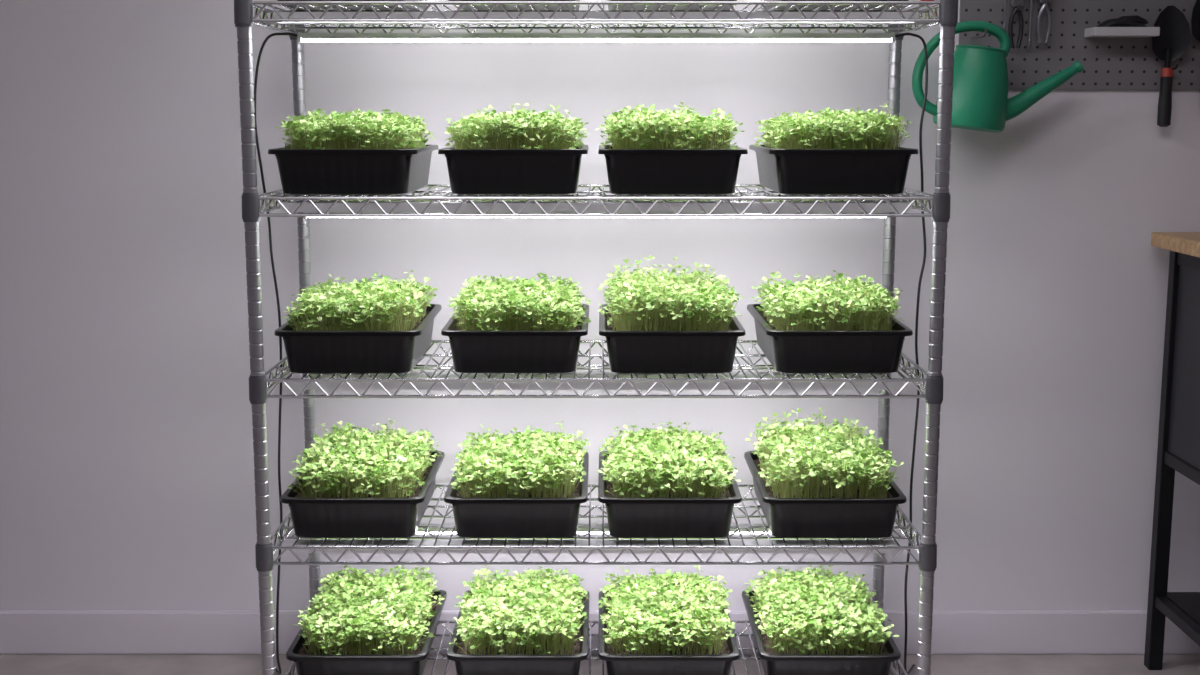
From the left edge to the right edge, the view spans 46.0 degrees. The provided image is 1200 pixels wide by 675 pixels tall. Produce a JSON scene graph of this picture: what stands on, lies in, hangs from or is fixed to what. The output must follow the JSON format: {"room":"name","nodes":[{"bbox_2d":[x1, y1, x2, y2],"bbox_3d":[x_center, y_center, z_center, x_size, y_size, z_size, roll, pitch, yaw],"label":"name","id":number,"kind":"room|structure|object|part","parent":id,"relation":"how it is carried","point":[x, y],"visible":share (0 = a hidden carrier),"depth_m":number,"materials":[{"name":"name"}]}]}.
{"room":"indoor grow room","nodes":[
{"label":"indoor grow room","id":0,"kind":"room"},
{"bbox_2d":[0,0,1199,609],"bbox_3d":[0.000,-0.629,3.039,6.600,2.700,0.100,0,9,0],"label":"wall","id":1,"kind":"structure","parent":0,"point":[127,482],"depth_m":3.07,"materials":[{"name":"paint"}]},
{"bbox_2d":[0,610,1199,653],"bbox_3d":[0.000,0.664,3.186,6.400,0.100,0.014,0,9,0],"label":"baseboard","id":2,"kind":"structure","parent":1,"relation":"attached to","point":[21,631],"depth_m":3.18,"materials":[{"name":"paint"}]},
{"bbox_2d":[958,0,1199,89],"bbox_3d":[1.432,-0.831,2.952,1.350,0.620,0.006,0,9,0],"label":"pegboard","id":3,"kind":"object","parent":1,"relation":"attached to","point":[1108,63],"visible":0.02,"depth_m":2.98,"materials":[{"name":"paint"}]},
{"bbox_2d":[912,21,1083,132],"bbox_3d":[0.812,-0.538,2.924,0.340,0.226,0.147,-2,9,-15],"label":"watering can","id":4,"kind":"object","parent":3,"relation":"hanging from","point":[980,100],"visible":0.93,"depth_m":2.87,"materials":[{"name":"green plastic"}]},
{"bbox_3d":[0.739,-0.550,2.905,0.190,0.203,0.026,7,9,-1],"label":"handle","id":5,"kind":"part","parent":4,"relation":"part of","materials":[{"name":"green plastic"}]},
{"bbox_3d":[0.897,-0.504,2.919,0.189,0.132,0.052,-1,9,-4],"label":"spout","id":6,"kind":"part","parent":4,"relation":"part of","materials":[{"name":"green plastic"}]},
{"bbox_2d":[1002,0,1006,30],"bbox_3d":[0.846,-0.728,2.947,0.022,0.183,0.036,4,10,25],"label":"screwdriver","id":7,"kind":"object","parent":3,"relation":"hanging from","point":[1005,1],"visible":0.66,"depth_m":2.95,"materials":[{"name":"metal"}]},
{"bbox_2d":[1008,0,1023,47],"bbox_3d":[0.871,-0.681,2.956,0.030,0.151,0.031,8,12,41],"label":"pliers","id":8,"kind":"object","parent":3,"relation":"hanging from","point":[1016,3],"visible":0.98,"depth_m":2.96,"materials":[{"name":"metal"}]},
{"bbox_2d":[1027,0,1032,47],"bbox_3d":[0.900,-0.698,2.952,0.022,0.183,0.036,4,10,25],"label":"screwdriver","id":9,"kind":"object","parent":3,"relation":"hanging from","point":[1029,43],"visible":1,"depth_m":2.95,"materials":[{"name":"metal"}]},
{"bbox_2d":[1036,0,1051,42],"bbox_3d":[0.929,-0.690,2.955,0.030,0.148,0.031,8,12,41],"label":"pliers","id":10,"kind":"object","parent":3,"relation":"hanging from","point":[1044,2],"visible":1,"depth_m":2.95,"materials":[{"name":"metal"}]},
{"bbox_2d":[1084,15,1159,36],"bbox_3d":[1.087,-0.648,2.945,0.136,0.044,0.061,0,9,0],"label":"ledge","id":11,"kind":"object","parent":3,"relation":"attached to","point":[1123,26],"visible":1,"depth_m":2.92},
{"bbox_2d":[1152,6,1190,126],"bbox_3d":[1.190,-0.569,2.970,0.080,0.250,0.040,0,9,0],"label":"trowel","id":12,"kind":"object","parent":3,"relation":"hanging from","point":[1173,40],"visible":0.99,"depth_m":2.96,"materials":[{"name":"metal"}]},
{"bbox_2d":[1191,0,1199,41],"bbox_3d":[1.270,-0.600,2.952,0.070,0.250,0.041,-5,10,-29],"label":"trowel","id":13,"kind":"object","parent":3,"relation":"hanging from","point":[1195,20],"visible":1,"depth_m":2.95,"materials":[{"name":"metal"}]},
{"bbox_2d":[0,654,1199,674],"bbox_3d":[0.000,1.172,0.616,6.600,0.100,5.450,0,9,0],"label":"floor","id":14,"kind":"structure","parent":0,"point":[10,664],"depth_m":3.13,"materials":[{"name":"concrete"}]},
{"bbox_2d":[234,0,957,674],"bbox_3d":[-0.007,-0.122,2.741,1.258,1.791,0.476,0,9,0],"label":"wire shelving rack","id":15,"kind":"object","parent":14,"relation":"on","point":[252,212],"visible":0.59,"depth_m":2.56,"materials":[{"name":"metal"}]},
{"bbox_2d":[254,32,297,673],"bbox_3d":[-0.689,0.072,2.898,0.088,1.356,0.258,-6,11,-35],"label":"power cable","id":16,"kind":"object","parent":15,"relation":"attached to","point":[285,33],"visible":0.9,"depth_m":2.79,"materials":[{"name":"rubber"}]},
{"bbox_2d":[277,0,426,9],"bbox_3d":[-0.458,-0.697,2.648,0.275,0.164,0.390,0,9,0],"label":"tray","id":17,"kind":"object","parent":15,"relation":"on","point":[410,7],"visible":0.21,"depth_m":2.60,"materials":[{"name":"black plastic"}]},
{"bbox_2d":[268,108,438,194],"bbox_3d":[-0.457,-0.359,2.699,0.275,0.154,0.385,0,9,0],"label":"tray","id":18,"kind":"object","parent":15,"relation":"on","point":[368,153],"visible":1,"depth_m":2.54,"materials":[{"name":"black plastic"}]},
{"bbox_2d":[274,270,441,373],"bbox_3d":[-0.460,-0.041,2.752,0.275,0.164,0.390,0,9,0],"label":"tray","id":19,"kind":"object","parent":15,"relation":"on","point":[380,327],"visible":1,"depth_m":2.59,"materials":[{"name":"green plant"}]},
{"bbox_2d":[280,418,444,537],"bbox_3d":[-0.461,0.267,2.799,0.278,0.167,0.385,0,9,0],"label":"tray","id":20,"kind":"object","parent":15,"relation":"on","point":[378,487],"visible":1,"depth_m":2.66,"materials":[{"name":"green plant"}]},
{"bbox_2d":[286,565,446,674],"bbox_3d":[-0.457,0.574,2.848,0.275,0.154,0.385,0,9,0],"label":"tray","id":21,"kind":"object","parent":15,"relation":"on","point":[377,625],"visible":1,"depth_m":2.74,"materials":[{"name":"green plant"}]},
{"bbox_2d":[415,523,456,533],"bbox_3d":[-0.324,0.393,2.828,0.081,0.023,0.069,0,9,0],"label":"light","id":22,"kind":"object","parent":15,"relation":"attached to","point":[420,531],"depth_m":2.86,"materials":[{"name":"white"}]},
{"bbox_2d":[438,103,589,194],"bbox_3d":[-0.156,-0.363,2.699,0.275,0.163,0.385,0,9,0],"label":"tray","id":23,"kind":"object","parent":15,"relation":"on","point":[542,156],"visible":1,"depth_m":2.54,"materials":[{"name":"black plastic"}]},
{"bbox_2d":[448,0,579,9],"bbox_3d":[-0.159,-0.692,2.647,0.275,0.154,0.385,0,9,0],"label":"tray","id":24,"kind":"object","parent":15,"relation":"on","point":[480,7],"visible":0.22,"depth_m":2.60,"materials":[{"name":"black plastic"}]},
{"bbox_2d":[444,421,589,537],"bbox_3d":[-0.156,0.268,2.802,0.275,0.164,0.390,0,9,0],"label":"tray","id":25,"kind":"object","parent":15,"relation":"on","point":[533,484],"visible":1,"depth_m":2.65,"materials":[{"name":"green plant"}]},
{"bbox_2d":[441,272,592,372],"bbox_3d":[-0.152,-0.036,2.752,0.275,0.154,0.385,0,9,0],"label":"tray","id":26,"kind":"object","parent":15,"relation":"on","point":[499,325],"visible":1,"depth_m":2.60,"materials":[{"name":"green plant"}]},
{"bbox_2d":[447,565,591,674],"bbox_3d":[-0.155,0.568,2.847,0.278,0.167,0.385,0,9,0],"label":"tray","id":27,"kind":"object","parent":15,"relation":"on","point":[538,625],"visible":1,"depth_m":2.73,"materials":[{"name":"green plant"}]},
{"bbox_2d":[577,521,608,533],"bbox_3d":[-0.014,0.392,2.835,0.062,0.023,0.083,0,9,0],"label":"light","id":28,"kind":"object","parent":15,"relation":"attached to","point":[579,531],"depth_m":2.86,"materials":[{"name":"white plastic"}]},
{"bbox_2d":[297,30,894,42],"bbox_3d":[-0.007,-0.579,2.718,1.142,0.023,0.030,0,9,0],"label":"light","id":29,"kind":"object","parent":15,"relation":"attached to","point":[302,37],"visible":1,"depth_m":2.70,"materials":[{"name":"white plastic"}]},
{"bbox_2d":[303,212,888,217],"bbox_3d":[-0.007,-0.246,2.771,1.142,0.023,0.030,0,9,0],"label":"light","id":30,"kind":"object","parent":15,"relation":"attached to","point":[303,212],"visible":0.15,"depth_m":2.77,"materials":[{"name":"white plastic"}]},
{"bbox_2d":[280,195,911,211],"bbox_3d":[-0.007,-0.243,2.572,1.142,0.029,0.031,0,9,0],"label":"light","id":31,"kind":"object","parent":15,"relation":"attached to","point":[596,206],"visible":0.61,"depth_m":2.56,"materials":[{"name":"white"}]},
{"bbox_2d":[292,534,899,552],"bbox_3d":[-0.007,0.389,2.672,1.142,0.029,0.031,0,9,0],"label":"light","id":32,"kind":"object","parent":15,"relation":"attached to","point":[372,542],"visible":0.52,"depth_m":2.66,"materials":[{"name":"white"}]},
{"bbox_2d":[273,5,918,22],"bbox_3d":[-0.007,-0.576,2.519,1.142,0.029,0.031,0,9,0],"label":"light","id":33,"kind":"object","parent":15,"relation":"attached to","point":[296,15],"visible":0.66,"depth_m":2.50,"materials":[{"name":"white plastic"}]},
{"bbox_3d":[-0.007,0.668,2.866,1.253,0.051,0.471,0,9,0],"label":"wire shelf","id":34,"kind":"part","parent":15,"relation":"part of","materials":[{"name":"silver metal"}]},
{"bbox_3d":[-0.007,0.367,2.818,1.253,0.051,0.471,0,9,0],"label":"wire shelf","id":35,"kind":"part","parent":15,"relation":"part of","materials":[{"name":"silver metal"}]},
{"bbox_3d":[-0.007,-0.265,2.718,1.253,0.051,0.471,0,9,0],"label":"wire shelf","id":36,"kind":"part","parent":15,"relation":"part of","materials":[{"name":"silver metal"}]},
{"bbox_3d":[-0.007,-0.598,2.665,1.253,0.051,0.471,0,9,0],"label":"wire shelf","id":37,"kind":"part","parent":15,"relation":"part of","materials":[{"name":"silver metal"}]},
{"bbox_2d":[309,370,883,377],"bbox_3d":[-0.007,0.077,2.822,1.142,0.023,0.030,0,9,0],"label":"light","id":38,"kind":"object","parent":15,"relation":"attached to","point":[414,374],"visible":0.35,"depth_m":2.81,"materials":[{"name":"white plastic"}]},
{"bbox_2d":[287,372,905,389],"bbox_3d":[-0.007,0.080,2.623,1.142,0.029,0.031,0,9,0],"label":"light","id":39,"kind":"object","parent":15,"relation":"attached to","point":[294,385],"visible":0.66,"depth_m":2.61,"materials":[{"name":"white plastic"}]},
{"bbox_3d":[-0.007,0.058,2.769,1.253,0.051,0.471,0,9,0],"label":"wire shelf","id":40,"kind":"part","parent":15,"relation":"part of","materials":[{"name":"silver metal"}]},
{"bbox_2d":[598,565,739,674],"bbox_3d":[0.132,0.569,2.850,0.275,0.164,0.390,0,9,0],"label":"tray","id":41,"kind":"object","parent":15,"relation":"on","point":[661,624],"visible":1,"depth_m":2.73,"materials":[{"name":"green plant"}]},
{"bbox_2d":[598,421,741,537],"bbox_3d":[0.130,0.269,2.800,0.275,0.163,0.385,0,9,0],"label":"tray","id":42,"kind":"object","parent":15,"relation":"on","point":[659,483],"visible":1,"depth_m":2.65,"materials":[{"name":"green plant"}]},
{"bbox_2d":[595,102,747,194],"bbox_3d":[0.131,-0.365,2.698,0.278,0.167,0.385,0,9,0],"label":"tray","id":43,"kind":"object","parent":15,"relation":"on","point":[684,152],"visible":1,"depth_m":2.54,"materials":[{"name":"black plastic"}]},
{"bbox_2d":[607,0,736,9],"bbox_3d":[0.130,-0.699,2.648,0.278,0.167,0.385,0,9,0],"label":"tray","id":44,"kind":"object","parent":15,"relation":"on","point":[610,7],"visible":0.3,"depth_m":2.60,"materials":[{"name":"black plastic"}]},
{"bbox_2d":[598,255,745,373],"bbox_3d":[0.132,-0.055,2.744,0.273,0.193,0.389,0,9,0],"label":"tray","id":45,"kind":"object","parent":15,"relation":"on","point":[650,323],"visible":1,"depth_m":2.59,"materials":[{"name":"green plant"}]},
{"bbox_2d":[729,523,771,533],"bbox_3d":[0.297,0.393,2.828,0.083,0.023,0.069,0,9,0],"label":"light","id":46,"kind":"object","parent":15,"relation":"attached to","point":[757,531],"depth_m":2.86,"materials":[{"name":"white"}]},
{"bbox_2d":[742,565,900,674],"bbox_3d":[0.435,0.570,2.848,0.275,0.163,0.385,0,9,0],"label":"tray","id":47,"kind":"object","parent":15,"relation":"on","point":[834,627],"visible":1,"depth_m":2.73,"materials":[{"name":"green plant"}]},
{"bbox_2d":[744,407,906,537],"bbox_3d":[0.436,0.254,2.794,0.273,0.193,0.389,0,9,0],"label":"tray","id":48,"kind":"object","parent":15,"relation":"on","point":[815,481],"visible":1,"depth_m":2.66,"materials":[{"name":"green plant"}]},
{"bbox_2d":[747,270,912,372],"bbox_3d":[0.438,-0.043,2.750,0.278,0.167,0.385,0,9,0],"label":"tray","id":49,"kind":"object","parent":15,"relation":"on","point":[809,326],"visible":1,"depth_m":2.60,"materials":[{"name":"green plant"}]},
{"bbox_2d":[749,103,918,194],"bbox_3d":[0.437,-0.364,2.702,0.275,0.164,0.390,0,9,0],"label":"tray","id":50,"kind":"object","parent":15,"relation":"on","point":[837,152],"visible":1,"depth_m":2.54,"materials":[{"name":"black plastic"}]},
{"bbox_2d":[760,0,908,9],"bbox_3d":[0.435,-0.696,2.647,0.275,0.163,0.385,0,9,0],"label":"tray","id":51,"kind":"object","parent":15,"relation":"on","point":[781,7],"visible":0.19,"depth_m":2.60,"materials":[{"name":"black plastic"}]},
{"bbox_2d":[895,33,927,674],"bbox_3d":[0.649,0.071,2.899,0.056,1.354,0.225,6,11,33],"label":"power cable","id":52,"kind":"object","parent":15,"relation":"attached to","point":[901,34],"visible":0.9,"depth_m":2.83,"materials":[{"name":"rubber"}]},
{"bbox_2d":[1144,232,1199,669],"bbox_3d":[1.802,0.292,2.800,1.250,0.954,0.600,0,9,0],"label":"workbench","id":53,"kind":"object","parent":14,"relation":"on","point":[1178,449],"visible":1,"depth_m":2.98,"materials":[{"name":"brown wood"}]},
{"bbox_2d":[1151,232,1199,257],"bbox_3d":[1.802,-0.164,2.728,1.250,0.030,0.600,0,9,0],"label":"countertop","id":54,"kind":"structure","parent":53,"relation":"on","point":[1188,243],"depth_m":2.91,"materials":[{"name":"brown wood"}]},
{"bbox_2d":[1165,594,1199,625],"bbox_3d":[1.802,0.601,2.838,1.150,0.012,0.479,0,9,0],"label":"shelf","id":55,"kind":"object","parent":53,"relation":"attached to","point":[1187,606],"depth_m":3.00,"materials":[{"name":"black metal"}]},
{"bbox_3d":[1.216,0.082,2.757,0.010,0.400,0.470,0,9,0],"label":"panel","id":56,"kind":"part","parent":53,"relation":"part of","materials":[{"name":"black metal"}]}
]}

